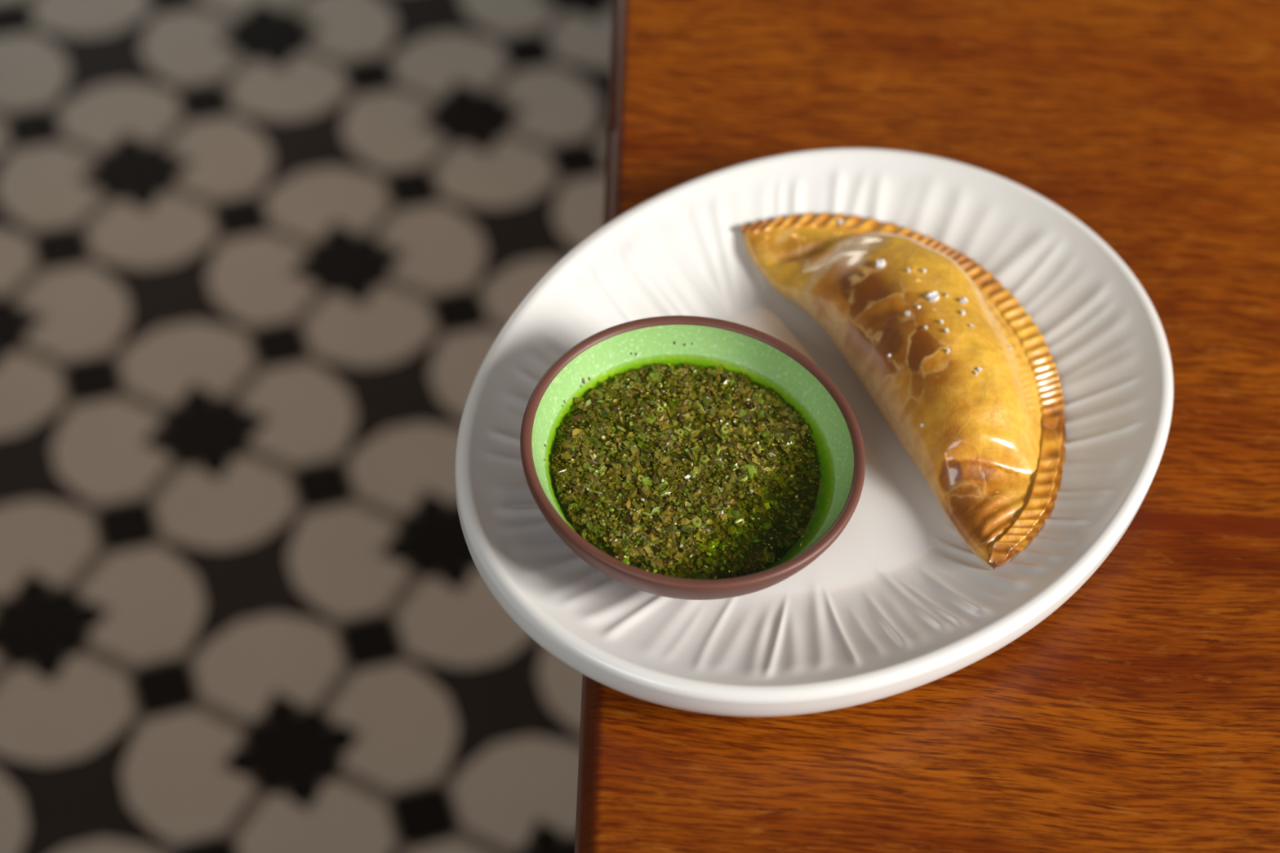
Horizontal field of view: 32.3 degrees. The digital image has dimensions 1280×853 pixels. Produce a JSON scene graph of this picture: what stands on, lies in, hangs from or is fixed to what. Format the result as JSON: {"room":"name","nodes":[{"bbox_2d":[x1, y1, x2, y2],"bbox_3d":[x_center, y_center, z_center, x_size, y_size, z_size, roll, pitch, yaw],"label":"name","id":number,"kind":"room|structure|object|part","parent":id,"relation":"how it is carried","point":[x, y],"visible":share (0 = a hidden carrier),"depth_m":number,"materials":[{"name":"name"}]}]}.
{"room":"restaurant","nodes":[
{"label":"restaurant","id":0,"kind":"room"},
{"bbox_2d":[0,0,613,852],"bbox_3d":[-0.054,-0.274,1.889,6.000,0.004,6.000,4,50,-3],"label":"floor","id":1,"kind":"structure","parent":0,"point":[262,262],"depth_m":1.64,"materials":[{"name":"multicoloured tile"}]},
{"bbox_2d":[574,0,1279,852],"bbox_3d":[0.685,0.060,1.195,1.450,0.748,1.950,4,50,-3],"label":"table","id":2,"kind":"object","parent":1,"relation":"on","point":[1141,714],"visible":0.51,"depth_m":0.70,"materials":[{"name":"red wood"}]},
{"bbox_2d":[454,147,1173,717],"bbox_3d":[0.055,-0.003,0.675,0.219,0.024,0.222,4,50,-3],"label":"oval plate","id":3,"kind":"object","parent":2,"relation":"on","point":[899,602],"visible":0.68,"depth_m":0.66,"materials":[{"name":"white ceramic"}]},
{"bbox_2d":[520,315,865,599],"bbox_3d":[0.014,0.016,0.640,0.100,0.034,0.102,4,50,-3],"label":"dip bowl","id":4,"kind":"object","parent":3,"relation":"on","point":[770,362],"visible":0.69,"depth_m":0.64,"materials":[{"name":"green ceramic"}]},
{"bbox_2d":[543,341,820,579],"bbox_3d":[0.014,0.012,0.636,0.084,0.011,0.085,18,51,9],"label":"sauce","id":5,"kind":"object","parent":4,"relation":"in","point":[690,471],"visible":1,"depth_m":0.63,"materials":[{"name":"green food"}]},
{"bbox_3d":[-0.005,0.001,0.642,0.003,0.001,0.001,28,62,9],"label":"stem","id":6,"kind":"part","parent":5,"relation":"part of","materials":[{"name":"food"}]},
{"bbox_3d":[0.002,0.025,0.622,0.003,0.001,0.001,19,48,12],"label":"stem","id":7,"kind":"part","parent":5,"relation":"part of","materials":[{"name":"food"}]},
{"bbox_3d":[0.014,0.001,0.643,0.003,0.001,0.001,26,55,12],"label":"stem","id":8,"kind":"part","parent":5,"relation":"part of","materials":[{"name":"food"}]},
{"bbox_3d":[0.018,-0.006,0.649,0.001,0.001,0.004,-16,53,-21],"label":"stem","id":9,"kind":"part","parent":5,"relation":"part of","materials":[{"name":"food"}]},
{"bbox_3d":[0.023,0.007,0.639,0.001,0.001,0.003,20,47,2],"label":"stem","id":10,"kind":"part","parent":5,"relation":"part of","materials":[{"name":"food"}]},
{"bbox_3d":[0.028,0.026,0.624,0.003,0.001,0.001,-20,65,-29],"label":"stem","id":11,"kind":"part","parent":5,"relation":"part of","materials":[{"name":"food"}]},
{"bbox_3d":[0.035,0.006,0.641,0.001,0.001,0.003,-2,52,-4],"label":"stem","id":12,"kind":"part","parent":5,"relation":"part of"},
{"bbox_2d":[740,212,1066,569],"bbox_3d":[0.098,-0.025,0.688,0.070,0.028,0.150,-20,55,-21],"label":"empanada","id":13,"kind":"object","parent":3,"relation":"on","point":[989,447],"visible":1,"depth_m":0.68,"materials":[{"name":"orange food"}]},
{"bbox_2d":[875,258,885,268],"bbox_3d":[0.075,-0.051,0.693,0.003,0.002,0.003,5,50,-2],"label":"flake","id":14,"kind":"object","parent":13,"relation":"on","point":[880,263],"visible":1,"depth_m":0.69,"materials":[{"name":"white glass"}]},
{"bbox_2d":[904,310,910,315],"bbox_3d":[0.082,-0.035,0.678,0.002,0.002,0.002,22,51,12],"label":"flake","id":15,"kind":"object","parent":13,"relation":"on","point":[907,313],"visible":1,"depth_m":0.68,"materials":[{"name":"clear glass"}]},
{"bbox_2d":[925,291,939,302],"bbox_3d":[0.090,-0.040,0.682,0.004,0.002,0.004,-23,56,-23],"label":"flake","id":16,"kind":"object","parent":13,"relation":"on","point":[934,296],"visible":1,"depth_m":0.68,"materials":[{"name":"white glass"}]},
{"bbox_2d":[959,297,968,304],"bbox_3d":[0.100,-0.039,0.682,0.003,0.002,0.002,19,51,10],"label":"flake","id":17,"kind":"object","parent":13,"relation":"on","point":[962,300],"visible":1,"depth_m":0.68,"materials":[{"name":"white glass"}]}
]}

